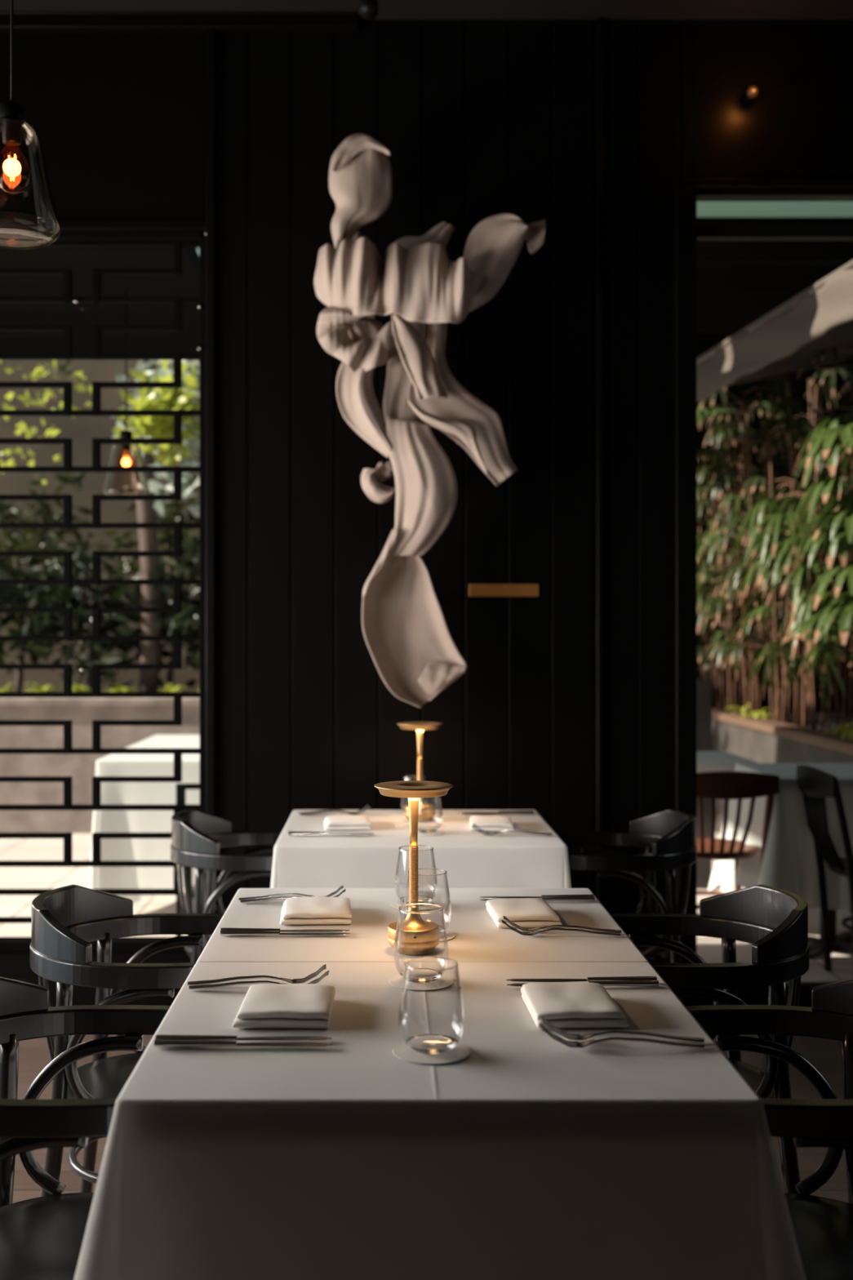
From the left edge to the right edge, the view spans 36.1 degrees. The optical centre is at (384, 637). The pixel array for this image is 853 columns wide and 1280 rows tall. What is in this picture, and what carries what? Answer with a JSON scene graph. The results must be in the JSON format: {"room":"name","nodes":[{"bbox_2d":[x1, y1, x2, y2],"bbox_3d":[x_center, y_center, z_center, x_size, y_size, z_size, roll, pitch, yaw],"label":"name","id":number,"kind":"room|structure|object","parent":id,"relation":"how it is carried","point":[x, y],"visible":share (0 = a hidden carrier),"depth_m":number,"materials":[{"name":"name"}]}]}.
{"room":"restaurant dining room","nodes":[
{"label":"restaurant dining room","id":0,"kind":"room"},
{"bbox_2d":[0,19,852,1007],"bbox_3d":[0.250,-0.448,4.825,6.000,3.596,0.150,0,0,0],"label":"wall","id":1,"kind":"structure","parent":0,"point":[477,120],"depth_m":4.75,"materials":[{"name":"black paint"}]},
{"bbox_2d":[8,977,180,1006],"bbox_3d":[-0.736,1.295,4.743,3.728,0.110,0.014,0,0,0],"label":"baseboard","id":2,"kind":"structure","parent":1,"relation":"attached to","point":[82,995],"depth_m":4.74,"materials":[{"name":"black paint"}]},
{"bbox_2d":[0,247,199,353],"bbox_3d":[-1.550,-1.600,6.050,1.500,0.100,2.300,0,0,0],"label":"canopy","id":3,"kind":"object","parent":1,"relation":"attached to","point":[82,317],"visible":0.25,"depth_m":6.07,"materials":[{"name":"black"}]},
{"bbox_2d":[102,292,150,494],"bbox_3d":[-1.145,-1.073,5.800,0.210,0.914,0.210,0,0,0],"label":"pendant lamp","id":4,"kind":"object","parent":3,"relation":"hanging from","point":[121,455],"visible":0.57,"depth_m":5.74,"materials":[{"name":"clear glass"}]},
{"bbox_2d":[0,231,205,951],"bbox_3d":[-1.493,-0.167,4.778,1.715,2.618,0.104,0,0,0],"label":"lattice screen","id":5,"kind":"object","parent":1,"relation":"in","point":[177,240],"depth_m":4.76,"materials":[{"name":"black metal"}]},
{"bbox_2d":[58,220,205,231],"bbox_3d":[-1.495,-1.494,4.740,1.750,0.035,0.020,0,0,0],"label":"trim","id":6,"kind":"structure","parent":1,"relation":"attached to","point":[65,225],"depth_m":4.73,"materials":[{"name":"black paint"}]},
{"bbox_2d":[0,11,359,33],"bbox_3d":[-1.345,-2.221,4.718,2.509,0.050,0.065,0,0,0],"label":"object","id":7,"kind":"structure","parent":1,"relation":"attached to","point":[24,22],"depth_m":4.70,"materials":[{"name":"black paint"}]},
{"bbox_2d":[205,29,215,894],"bbox_3d":[-0.629,-0.448,4.740,0.032,3.596,0.040,0,0,0],"label":"trim","id":8,"kind":"structure","parent":1,"relation":"attached to","point":[210,33],"depth_m":4.72,"materials":[{"name":"black paint"}]},
{"bbox_2d":[314,133,546,707],"bbox_3d":[0.162,-0.747,4.572,0.813,1.984,0.383,0,0,0],"label":"wall sculpture","id":9,"kind":"object","parent":1,"relation":"attached to","point":[410,643],"visible":1,"depth_m":4.50,"materials":[{"name":"ceramic"}]},
{"bbox_2d":[407,322,517,486],"bbox_3d":[0.273,-0.812,4.529,0.384,0.577,0.032,0,0,0],"label":"wall sculpture","id":10,"kind":"object","parent":9,"relation":"hanging from","point":[461,405],"depth_m":4.52,"materials":[{"name":"paint"}]},
{"bbox_2d":[468,583,538,596],"bbox_3d":[0.435,-0.171,4.749,0.253,0.046,0.010,0,0,0],"label":"brass plate","id":11,"kind":"object","parent":1,"relation":"attached to","point":[474,589],"visible":1,"depth_m":4.74,"materials":[{"name":"brown"}]},
{"bbox_2d":[596,17,602,904],"bbox_3d":[0.783,-0.448,4.745,0.018,3.596,0.030,0,0,0],"label":"trim","id":12,"kind":"structure","parent":1,"relation":"attached to","point":[599,21],"depth_m":4.73,"materials":[{"name":"black paint"}]},
{"bbox_2d":[674,185,697,1005],"bbox_3d":[1.093,-0.142,4.808,0.073,2.985,0.185,0,0,0],"label":"trim","id":13,"kind":"structure","parent":1,"relation":"attached to","point":[685,196],"depth_m":4.71,"materials":[{"name":"black paint"}]},
{"bbox_2d":[688,177,852,187],"bbox_3d":[2.079,-1.650,4.740,1.942,0.030,0.020,0,0,0],"label":"trim","id":14,"kind":"structure","parent":1,"relation":"attached to","point":[699,182],"depth_m":4.73,"materials":[{"name":"black paint"}]},
{"bbox_2d":[697,201,852,333],"bbox_3d":[2.150,-2.080,6.950,2.500,0.180,4.100,0,0,0],"label":"pergola roof","id":15,"kind":"structure","parent":1,"relation":"attached to","point":[740,282],"depth_m":7.22,"materials":[{"name":"grey"}]},
{"bbox_2d":[697,260,852,401],"bbox_3d":[2.486,-1.692,7.300,1.628,0.588,4.304,0,0,0],"label":"awning","id":16,"kind":"object","parent":15,"relation":"attached to","point":[820,317],"visible":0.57,"depth_m":6.83,"materials":[{"name":"brown fabric"}]},
{"bbox_2d":[697,190,852,992],"bbox_3d":[2.087,-0.167,4.795,1.927,2.935,0.050,0,0,0],"label":"window","id":17,"kind":"structure","parent":1,"relation":"in","point":[704,232],"depth_m":4.77,"materials":[{"name":"black metal"}]},
{"bbox_2d":[0,0,852,21],"bbox_3d":[0.250,-2.306,0.855,6.100,0.120,8.110,0,0,0],"label":"ceiling","id":18,"kind":"structure","parent":0,"point":[420,10],"depth_m":4.66,"materials":[{"name":"black"}]},
{"bbox_2d":[0,0,60,249],"bbox_3d":[-0.827,-1.564,2.900,0.210,1.364,0.210,0,0,-31],"label":"pendant lamp","id":19,"kind":"object","parent":18,"relation":"hanging from","point":[28,218],"visible":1,"depth_m":2.84,"materials":[{"name":"clear glass"}]},
{"bbox_2d":[0,101,25,121],"bbox_3d":[-0.827,-1.140,2.900,0.056,0.085,0.056,0,0,0],"label":"socket","id":20,"kind":"object","parent":19,"relation":"attached to","point":[11,110],"depth_m":2.88,"materials":[{"name":"black metal"}]},
{"bbox_2d":[359,0,378,20],"bbox_3d":[-0.051,-2.166,4.418,0.066,0.160,0.109,0,0,0],"label":"ceiling spotlight","id":21,"kind":"object","parent":18,"relation":"hanging from","point":[368,9],"visible":1,"depth_m":4.39,"materials":[{"name":"black metal"}]},
{"bbox_2d":[12,1034,848,1203],"bbox_3d":[0.250,1.400,0.855,6.100,0.100,8.110,0,0,0],"label":"floor","id":22,"kind":"structure","parent":0,"point":[825,1054],"depth_m":3.91,"materials":[{"name":"brown wood"}]},
{"bbox_2d":[0,977,170,1279],"bbox_3d":[-0.527,0.956,2.055,0.458,0.792,0.502,0,0,0],"label":"armchair","id":23,"kind":"object","parent":22,"relation":"on","point":[42,1237],"visible":0.74,"depth_m":2.20,"materials":[{"name":"black wood"}]},
{"bbox_2d":[30,884,223,1196],"bbox_3d":[-0.527,0.956,2.820,0.458,0.792,0.502,0,0,0],"label":"armchair","id":24,"kind":"object","parent":22,"relation":"on","point":[64,920],"visible":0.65,"depth_m":2.75,"materials":[{"name":"black wood"}]},
{"bbox_2d":[170,808,282,962],"bbox_3d":[-0.442,0.956,4.119,0.458,0.792,0.502,0,0,-2],"label":"armchair","id":25,"kind":"object","parent":22,"relation":"on","point":[197,837],"visible":0.52,"depth_m":3.96,"materials":[{"name":"black wood"}]},
{"bbox_2d":[555,808,697,1005],"bbox_3d":[0.752,0.956,4.119,0.458,0.792,0.502,0,0,2],"label":"armchair","id":26,"kind":"object","parent":22,"relation":"on","point":[668,837],"visible":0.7,"depth_m":3.96,"materials":[{"name":"black wood"}]},
{"bbox_2d":[609,884,809,1193],"bbox_3d":[0.677,0.956,2.820,0.458,0.792,0.502,0,0,0],"label":"armchair","id":27,"kind":"object","parent":22,"relation":"on","point":[774,920],"visible":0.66,"depth_m":2.70,"materials":[{"name":"black wood"}]},
{"bbox_2d":[684,977,852,1279],"bbox_3d":[0.687,0.956,2.055,0.458,0.792,0.502,0,0,0],"label":"armchair","id":28,"kind":"object","parent":22,"relation":"on","point":[823,1227],"visible":0.73,"depth_m":2.23,"materials":[{"name":"black wood"}]},
{"bbox_3d":[0.069,0.966,2.670,0.784,0.769,0.662,0,0,0],"label":"dining table","id":29,"kind":"object","parent":22,"relation":"on","visible":0},
{"bbox_2d":[195,888,648,963],"bbox_3d":[0.069,0.807,2.670,0.909,0.459,0.787,0,0,0],"label":"tablecloth","id":30,"kind":"object","parent":29,"relation":"on","point":[477,938],"visible":0.3,"depth_m":2.53,"materials":[{"name":"white fabric"}]},
{"bbox_2d":[220,927,349,932],"bbox_3d":[-0.193,0.572,2.549,0.251,0.010,0.023,0,0,-1],"label":"table knife","id":31,"kind":"object","parent":30,"relation":"on","point":[224,928],"visible":0.88,"depth_m":2.54,"materials":[{"name":"silver metal"}]},
{"bbox_2d":[220,930,350,935],"bbox_3d":[-0.191,0.572,2.524,0.251,0.010,0.023,0,0,1],"label":"table knife","id":32,"kind":"object","parent":30,"relation":"on","point":[222,932],"visible":1,"depth_m":2.52,"materials":[{"name":"silver metal"}]},
{"bbox_2d":[238,885,343,901],"bbox_3d":[-0.204,0.562,2.863,0.229,0.030,0.028,0,0,-3],"label":"fork","id":33,"kind":"object","parent":30,"relation":"on","point":[341,886],"visible":0.75,"depth_m":2.86,"materials":[{"name":"silver metal"}]},
{"bbox_2d":[280,896,351,924],"bbox_3d":[-0.141,0.564,2.704,0.145,0.026,0.184,0,0,-3],"label":"folded napkin","id":34,"kind":"object","parent":30,"relation":"on","point":[306,910],"visible":1,"depth_m":2.64,"materials":[{"name":"white fabric"}]},
{"bbox_2d":[374,780,453,955],"bbox_3d":[0.054,0.424,2.405,0.145,0.306,0.145,0,0,0],"label":"table lamp","id":35,"kind":"object","parent":30,"relation":"on","point":[415,935],"visible":0.98,"depth_m":2.38,"materials":[{"name":"gold metal"}]},
{"bbox_2d":[391,900,441,910],"bbox_3d":[0.069,0.576,2.810,0.108,0.001,0.108,0,0,0],"label":"coaster","id":36,"kind":"object","parent":30,"relation":"on","point":[397,904],"visible":0.6,"depth_m":2.79,"materials":[{"name":"grey glass"}]},
{"bbox_2d":[394,844,437,906],"bbox_3d":[0.069,0.514,2.810,0.092,0.123,0.092,0,0,-43],"label":"glass tumbler","id":37,"kind":"object","parent":36,"relation":"on","point":[421,899],"visible":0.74,"depth_m":2.80,"materials":[{"name":"clear glass"}]},
{"bbox_2d":[439,930,455,941],"bbox_3d":[0.084,0.576,2.525,0.108,0.001,0.108,0,0,0],"label":"coaster","id":38,"kind":"object","parent":30,"relation":"on","point":[451,935],"visible":0.26,"depth_m":2.52,"materials":[{"name":"grey glass"}]},
{"bbox_2d":[403,867,451,933],"bbox_3d":[0.084,0.514,2.525,0.092,0.123,0.092,0,0,2],"label":"glass tumbler","id":39,"kind":"object","parent":38,"relation":"on","point":[442,928],"visible":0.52,"depth_m":2.52,"materials":[{"name":"clear glass"}]},
{"bbox_2d":[485,897,562,928],"bbox_3d":[0.286,0.564,2.682,0.130,0.024,0.197,0,0,-3],"label":"folded napkin","id":40,"kind":"object","parent":30,"relation":"on","point":[522,912],"visible":0.96,"depth_m":2.63,"materials":[{"name":"white fabric"}]},
{"bbox_2d":[480,893,594,898],"bbox_3d":[0.337,0.572,2.875,0.251,0.010,0.023,0,0,0],"label":"table knife","id":41,"kind":"object","parent":30,"relation":"on","point":[589,895],"visible":0.8,"depth_m":2.87,"materials":[{"name":"silver metal"}]},
{"bbox_2d":[480,896,595,901],"bbox_3d":[0.335,0.572,2.848,0.251,0.010,0.023,0,0,-1],"label":"table knife","id":42,"kind":"object","parent":30,"relation":"on","point":[578,898],"visible":0.56,"depth_m":2.85,"materials":[{"name":"silver metal"}]},
{"bbox_2d":[501,919,621,936],"bbox_3d":[0.342,0.562,2.519,0.229,0.030,0.028,0,0,0],"label":"fork","id":43,"kind":"object","parent":30,"relation":"on","point":[522,933],"visible":1,"depth_m":2.52,"materials":[{"name":"silver metal"}]},
{"bbox_2d":[502,915,622,933],"bbox_3d":[0.348,0.562,2.549,0.229,0.030,0.028,0,0,3],"label":"fork","id":44,"kind":"object","parent":30,"relation":"on","point":[523,929],"visible":1,"depth_m":2.54,"materials":[{"name":"silver metal"}]},
{"bbox_3d":[0.102,0.966,3.998,0.787,0.769,0.740,0,0,0],"label":"dining table","id":45,"kind":"object","parent":22,"relation":"on","visible":0},
{"bbox_2d":[270,809,571,888],"bbox_3d":[0.102,0.820,3.998,0.900,0.485,0.853,0,0,0],"label":"tablecloth","id":46,"kind":"object","parent":45,"relation":"on","point":[469,859],"visible":0.45,"depth_m":3.61,"materials":[{"name":"white fabric"}]},
{"bbox_2d":[323,814,371,830],"bbox_3d":[-0.114,0.564,3.985,0.140,0.025,0.180,0,0,-4],"label":"folded napkin","id":47,"kind":"object","parent":46,"relation":"on","point":[341,822],"visible":1,"depth_m":3.91,"materials":[{"name":"white fabric"}]},
{"bbox_2d":[396,721,443,821],"bbox_3d":[0.113,0.424,4.120,0.145,0.306,0.145,0,0,0],"label":"table lamp","id":48,"kind":"object","parent":46,"relation":"on","point":[426,811],"visible":0.69,"depth_m":4.10,"materials":[{"name":"gold metal"}]},
{"bbox_2d":[470,815,514,831],"bbox_3d":[0.328,0.564,3.970,0.132,0.025,0.189,0,0,3],"label":"folded napkin","id":49,"kind":"object","parent":46,"relation":"on","point":[486,823],"visible":0.97,"depth_m":3.90,"materials":[{"name":"white fabric"}]},
{"bbox_3d":[0.069,0.966,1.978,0.784,0.769,0.673,0,0,0],"label":"dining table","id":50,"kind":"object","parent":22,"relation":"on","visible":0},
{"bbox_2d":[74,962,805,1279],"bbox_3d":[0.069,0.846,1.978,1.043,0.539,0.932,0,0,0],"label":"tablecloth","id":51,"kind":"object","parent":50,"relation":"on","point":[529,1155],"visible":0.84,"depth_m":1.63,"materials":[{"name":"white fabric"}]},
{"bbox_2d":[154,1039,333,1047],"bbox_3d":[-0.198,0.572,1.839,0.251,0.010,0.023,0,0,1],"label":"table knife","id":52,"kind":"object","parent":51,"relation":"on","point":[157,1042],"visible":1,"depth_m":1.83,"materials":[{"name":"silver metal"}]},
{"bbox_2d":[155,1034,332,1040],"bbox_3d":[-0.200,0.572,1.864,0.251,0.010,0.023,0,0,-1],"label":"table knife","id":53,"kind":"object","parent":51,"relation":"on","point":[214,1037],"visible":0.89,"depth_m":1.86,"materials":[{"name":"silver metal"}]},
{"bbox_2d":[187,964,326,985],"bbox_3d":[-0.211,0.562,2.168,0.229,0.030,0.028,0,0,-3],"label":"fork","id":54,"kind":"object","parent":51,"relation":"on","point":[320,970],"visible":0.98,"depth_m":2.16,"materials":[{"name":"silver metal"}]},
{"bbox_2d":[188,970,328,989],"bbox_3d":[-0.205,0.562,2.136,0.229,0.030,0.028,0,0,1],"label":"fork","id":55,"kind":"object","parent":51,"relation":"on","point":[317,980],"visible":0.65,"depth_m":2.13,"materials":[{"name":"silver metal"}]},
{"bbox_2d":[231,983,335,1027],"bbox_3d":[-0.151,0.564,2.007,0.145,0.025,0.176,0,0,1],"label":"folded napkin","id":56,"kind":"object","parent":51,"relation":"on","point":[264,1005],"visible":1,"depth_m":1.96,"materials":[{"name":"white fabric"}]},
{"bbox_2d":[388,974,453,990],"bbox_3d":[0.062,0.576,2.185,0.108,0.001,0.108,0,0,0],"label":"coaster","id":57,"kind":"object","parent":51,"relation":"on","point":[443,981],"visible":0.68,"depth_m":2.17,"materials":[{"name":"grey paper"}]},
{"bbox_2d":[393,902,448,983],"bbox_3d":[0.062,0.514,2.185,0.092,0.123,0.092,0,0,-43],"label":"glass tumbler","id":58,"kind":"object","parent":57,"relation":"on","point":[419,976],"visible":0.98,"depth_m":2.18,"materials":[{"name":"clear glass"}]},
{"bbox_2d":[392,1042,470,1064],"bbox_3d":[0.066,0.576,1.816,0.108,0.001,0.108,0,0,0],"label":"coaster","id":59,"kind":"object","parent":51,"relation":"on","point":[402,1051],"visible":0.7,"depth_m":1.79,"materials":[{"name":"grey paper"}]},
{"bbox_2d":[398,955,464,1054],"bbox_3d":[0.066,0.514,1.816,0.092,0.123,0.092,0,0,-13],"label":"glass tumbler","id":60,"kind":"object","parent":59,"relation":"on","point":[428,1044],"visible":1,"depth_m":1.81,"materials":[{"name":"clear glass"}]},
{"bbox_2d":[520,982,629,1028],"bbox_3d":[0.291,0.564,2.012,0.136,0.025,0.185,0,0,-2],"label":"folded napkin","id":61,"kind":"object","parent":51,"relation":"on","point":[584,1004],"visible":0.99,"depth_m":1.96,"materials":[{"name":"white fabric"}]},
{"bbox_2d":[506,976,657,982],"bbox_3d":[0.330,0.572,2.180,0.251,0.010,0.023,0,0,0],"label":"table knife","id":62,"kind":"object","parent":51,"relation":"on","point":[611,978],"visible":0.84,"depth_m":2.18,"materials":[{"name":"silver metal"}]},
{"bbox_2d":[506,979,658,986],"bbox_3d":[0.328,0.572,2.153,0.251,0.010,0.023,0,0,-1],"label":"table knife","id":63,"kind":"object","parent":51,"relation":"on","point":[646,982],"visible":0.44,"depth_m":2.15,"materials":[{"name":"silver metal"}]},
{"bbox_2d":[539,1024,704,1048],"bbox_3d":[0.335,0.562,1.834,0.229,0.030,0.028,0,0,0],"label":"fork","id":64,"kind":"object","parent":51,"relation":"on","point":[576,1044],"visible":1,"depth_m":1.83,"materials":[{"name":"silver metal"}]},
{"bbox_2d":[542,1017,704,1043],"bbox_3d":[0.341,0.562,1.864,0.229,0.030,0.028,0,0,3],"label":"fork","id":65,"kind":"object","parent":51,"relation":"on","point":[569,1036],"visible":1,"depth_m":1.86,"materials":[{"name":"silver metal"}]},
{"label":"outside","id":66,"kind":"structure","parent":0,"visible":0},
{"bbox_2d":[0,831,852,981],"bbox_3d":[0.000,1.410,10.455,18.000,0.120,11.090,0,0,0],"label":"floor","id":67,"kind":"structure","parent":66,"point":[709,948],"depth_m":6.73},
{"bbox_2d":[0,360,199,692],"bbox_3d":[-4.700,-1.150,12.750,8.600,5.000,0.300,0,0,0],"label":"wall","id":68,"kind":"structure","parent":67,"relation":"on","point":[82,430],"depth_m":12.60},
{"bbox_2d":[0,697,199,833],"bbox_3d":[-2.500,0.885,10.485,7.000,0.930,3.030,0,0,0],"label":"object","id":69,"kind":"object","parent":67,"relation":"on","point":[82,711],"visible":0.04,"depth_m":9.00,"materials":[{"name":"concrete"}]},
{"bbox_2d":[0,528,38,652],"bbox_3d":[-3.295,-0.273,9.735,1.387,1.532,1.171,0,0,0],"label":"shrub","id":70,"kind":"object","parent":69,"relation":"on","point":[7,597],"visible":0.86,"depth_m":9.71,"materials":[{"name":"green plant"}]},
{"bbox_2d":[0,472,111,692],"bbox_3d":[-2.933,-0.463,10.737,1.413,1.910,1.234,0,0,0],"label":"shrub","id":71,"kind":"object","parent":69,"relation":"on","point":[44,508],"visible":0.34,"depth_m":10.63,"materials":[{"name":"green plant"}]},
{"bbox_2d":[8,533,186,692],"bbox_3d":[-2.113,-0.158,9.634,1.268,1.303,1.177,0,0,-15],"label":"shrub","id":72,"kind":"object","parent":69,"relation":"on","point":[65,593],"visible":0.77,"depth_m":9.57,"materials":[{"name":"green plant"}]},
{"bbox_2d":[51,247,198,692],"bbox_3d":[-1.611,-1.516,9.567,2.328,4.019,1.630,0,0,0],"label":"tree","id":73,"kind":"object","parent":69,"relation":"on","point":[146,512],"visible":0.04,"depth_m":9.44,"materials":[{"name":"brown plant"}]},
{"bbox_2d":[0,360,92,484],"bbox_3d":[-2.231,-1.430,8.638,0.708,0.892,0.986,0,0,0],"label":"leafy branch","id":74,"kind":"object","parent":73,"relation":"attached to","point":[39,372],"visible":0.83,"depth_m":8.49,"materials":[{"name":"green plant"}]},
{"bbox_2d":[111,360,199,518],"bbox_3d":[-1.394,-1.579,8.945,0.898,1.534,0.945,0,0,0],"label":"leafy branch","id":75,"kind":"object","parent":73,"relation":"attached to","point":[153,486],"visible":0.17,"depth_m":8.83,"materials":[{"name":"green plant"}]},
{"bbox_2d":[111,360,199,466],"bbox_3d":[-1.445,-1.476,8.578,0.600,0.745,0.667,0,0,-29],"label":"leafy branch","id":76,"kind":"object","parent":73,"relation":"attached to","point":[160,427],"visible":0.75,"depth_m":8.51,"materials":[{"name":"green plant"}]},
{"bbox_2d":[76,449,199,687],"bbox_3d":[-1.727,-0.538,10.588,1.702,2.060,1.332,0,0,0],"label":"shrub","id":77,"kind":"object","parent":69,"relation":"on","point":[166,541],"visible":0.23,"depth_m":10.43,"materials":[{"name":"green plant"}]},
{"bbox_2d":[146,537,199,688],"bbox_3d":[-1.171,-0.219,9.570,1.125,1.425,1.225,0,0,-21],"label":"shrub","id":78,"kind":"object","parent":69,"relation":"on","point":[186,623],"visible":0.24,"depth_m":9.48,"materials":[{"name":"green plant"}]},
{"bbox_2d":[176,783,199,936],"bbox_3d":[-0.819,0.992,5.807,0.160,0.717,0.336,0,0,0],"label":"patio chair","id":79,"kind":"object","parent":67,"relation":"on","point":[181,788],"visible":0.19,"depth_m":5.64,"materials":[{"name":"black wood"}]},
{"bbox_2d":[697,677,711,888],"bbox_3d":[1.710,0.785,7.050,0.100,1.130,0.100,0,0,0],"label":"post","id":80,"kind":"object","parent":67,"relation":"on","point":[704,685],"visible":0.41,"depth_m":7.00,"materials":[{"name":"stone"}]},
{"bbox_2d":[697,770,779,941],"bbox_3d":[1.400,0.948,5.570,0.432,0.806,0.530,0,0,0],"label":"bentwood chair","id":81,"kind":"object","parent":67,"relation":"on","point":[713,785],"visible":0.51,"depth_m":5.33,"materials":[{"name":"red wood"}]},
{"bbox_2d":[697,333,852,713],"bbox_3d":[4.650,-0.950,8.050,8.700,4.600,7.100,0,0,0],"label":"wall","id":82,"kind":"structure","parent":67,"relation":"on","point":[706,342],"depth_m":11.20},
{"bbox_2d":[711,707,852,911],"bbox_3d":[3.050,0.935,7.850,4.300,0.830,5.500,0,0,0],"label":"planter","id":83,"kind":"object","parent":67,"relation":"on","point":[759,740],"visible":0.12,"depth_m":7.86,"materials":[{"name":"concrete"}]},
{"bbox_2d":[697,458,782,713],"bbox_3d":[2.570,-0.363,9.633,0.850,1.967,0.809,0,0,38],"label":"fan palm","id":84,"kind":"object","parent":83,"relation":"in","point":[741,460],"visible":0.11,"depth_m":9.64,"materials":[{"name":"green plant"}]},
{"bbox_2d":[697,401,784,711],"bbox_3d":[2.607,-0.588,9.871,0.887,2.418,0.892,0,0,22],"label":"fan palm","id":85,"kind":"object","parent":83,"relation":"in","point":[715,691],"visible":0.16,"depth_m":9.80,"materials":[{"name":"green plant"}]},
{"bbox_2d":[697,386,786,709],"bbox_3d":[2.685,-0.734,10.221,1.078,2.709,0.791,0,0,36],"label":"fan palm","id":86,"kind":"object","parent":83,"relation":"in","point":[704,476],"visible":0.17,"depth_m":10.13,"materials":[{"name":"green plant"}]},
{"bbox_2d":[697,385,799,715],"bbox_3d":[2.443,-0.532,8.713,0.882,2.305,0.940,0,0,0],"label":"fan palm","id":87,"kind":"object","parent":83,"relation":"in","point":[755,687],"visible":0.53,"depth_m":8.74,"materials":[{"name":"green plant"}]},
{"bbox_2d":[697,493,803,713],"bbox_3d":[2.561,-0.177,9.085,0.952,1.596,0.896,0,0,0],"label":"fan palm","id":88,"kind":"object","parent":83,"relation":"in","point":[709,545],"visible":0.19,"depth_m":8.91,"materials":[{"name":"green plant"}]},
{"bbox_2d":[697,421,821,712],"bbox_3d":[2.584,-0.467,9.272,1.070,2.175,1.000,0,0,27],"label":"fan palm","id":89,"kind":"object","parent":83,"relation":"in","point":[719,468],"visible":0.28,"depth_m":9.29,"materials":[{"name":"green plant"}]},
{"bbox_2d":[701,474,839,723],"bbox_3d":[2.499,-0.210,8.294,0.904,1.664,1.036,0,0,0],"label":"fan palm","id":90,"kind":"object","parent":83,"relation":"in","point":[727,646],"visible":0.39,"depth_m":8.39,"materials":[{"name":"green plant"}]},
{"bbox_2d":[710,398,852,728],"bbox_3d":[2.653,-0.422,8.138,1.008,2.087,0.818,0,0,-34],"label":"fan palm","id":91,"kind":"object","parent":83,"relation":"in","point":[771,491],"visible":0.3,"depth_m":8.07,"materials":[{"name":"green plant"}]},
{"bbox_2d":[733,373,840,726],"bbox_3d":[2.902,-0.614,9.166,0.915,2.471,0.814,0,0,0],"label":"fan palm","id":92,"kind":"object","parent":83,"relation":"in","point":[776,380],"visible":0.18,"depth_m":9.15,"materials":[{"name":"green plant"}]},
{"bbox_2d":[724,462,852,729],"bbox_3d":[2.545,-0.182,7.580,1.025,1.606,1.038,0,0,0],"label":"fan palm","id":93,"kind":"object","parent":83,"relation":"in","point":[780,543],"visible":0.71,"depth_m":7.52,"materials":[{"name":"green plant"}]},
{"bbox_2d":[773,368,852,719],"bbox_3d":[3.260,-0.682,9.845,0.855,2.605,0.794,0,0,0],"label":"fan palm","id":94,"kind":"object","parent":83,"relation":"in","point":[826,385],"visible":0.13,"depth_m":9.86,"materials":[{"name":"green plant"}]},
{"bbox_2d":[777,364,852,732],"bbox_3d":[2.895,-0.560,8.393,0.697,2.361,0.744,0,0,7],"label":"fan palm","id":95,"kind":"object","parent":83,"relation":"in","point":[821,420],"visible":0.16,"depth_m":8.43,"materials":[{"name":"green plant"}]},
{"bbox_2d":[781,413,852,684],"bbox_3d":[2.501,-0.270,6.793,0.864,1.782,0.898,0,0,0],"label":"fan palm","id":96,"kind":"object","parent":83,"relation":"in","point":[832,487],"visible":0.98,"depth_m":6.64,"materials":[{"name":"green plant"}]},
{"bbox_2d":[793,370,852,623],"bbox_3d":[2.892,-0.573,7.572,1.005,2.386,0.800,0,0,-43],"label":"fan palm","id":97,"kind":"object","parent":83,"relation":"in","point":[845,584],"visible":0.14,"depth_m":7.55,"materials":[{"name":"green plant"}]},
{"bbox_2d":[797,346,852,618],"bbox_3d":[2.703,-0.480,7.074,0.915,2.201,0.884,0,0,0],"label":"fan palm","id":98,"kind":"object","parent":83,"relation":"in","point":[835,349],"visible":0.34,"depth_m":7.10,"materials":[{"name":"green plant"}]},
{"bbox_2d":[828,434,852,629],"bbox_3d":[2.602,-0.384,6.108,0.974,2.009,0.801,0,0,15],"label":"fan palm","id":99,"kind":"object","parent":83,"relation":"in","point":[850,444],"visible":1,"depth_m":6.33,"materials":[{"name":"green plant"}]},
{"bbox_2d":[796,764,852,971],"bbox_3d":[1.920,0.928,5.120,0.530,0.846,0.432,0,0,0],"label":"bentwood chair","id":100,"kind":"object","parent":67,"relation":"on","point":[815,784],"visible":1,"depth_m":5.08,"materials":[{"name":"black wood"}]},
{"bbox_2d":[808,908,852,957],"bbox_3d":[1.930,0.966,5.675,0.604,0.769,0.634,0,0,0],"label":"dining table","id":101,"kind":"object","parent":67,"relation":"on","point":[842,942],"visible":0.26,"depth_m":5.64,"materials":[{"name":"brown fabric"}]},
{"bbox_2d":[707,763,852,910],"bbox_3d":[1.930,0.886,5.675,0.853,0.619,0.883,0,0,0],"label":"tablecloth","id":102,"kind":"object","parent":101,"relation":"on","point":[788,863],"visible":0.59,"depth_m":5.34,"materials":[{"name":"white fabric"}]},
{"bbox_3d":[-0.800,0.966,6.950,1.084,0.769,1.584,0,0,0],"label":"dining table","id":103,"kind":"object","parent":67,"relation":"on","visible":0},
{"bbox_2d":[88,734,199,903],"bbox_3d":[-0.800,0.953,6.950,1.197,0.751,1.698,0,0,0],"label":"tablecloth","id":104,"kind":"object","parent":103,"relation":"on","point":[113,764],"visible":0.32,"depth_m":6.14,"materials":[{"name":"white fabric"}]},
{"bbox_3d":[1.340,0.966,6.340,0.764,0.769,0.544,0,0,0],"label":"dining table","id":105,"kind":"object","parent":67,"relation":"on","visible":0},
{"bbox_2d":[697,751,757,772],"bbox_3d":[1.340,0.674,6.340,0.892,0.193,0.672,0,0,0],"label":"tablecloth","id":106,"kind":"object","parent":105,"relation":"on","point":[707,761],"visible":0.14,"depth_m":6.09,"materials":[{"name":"white fabric"}]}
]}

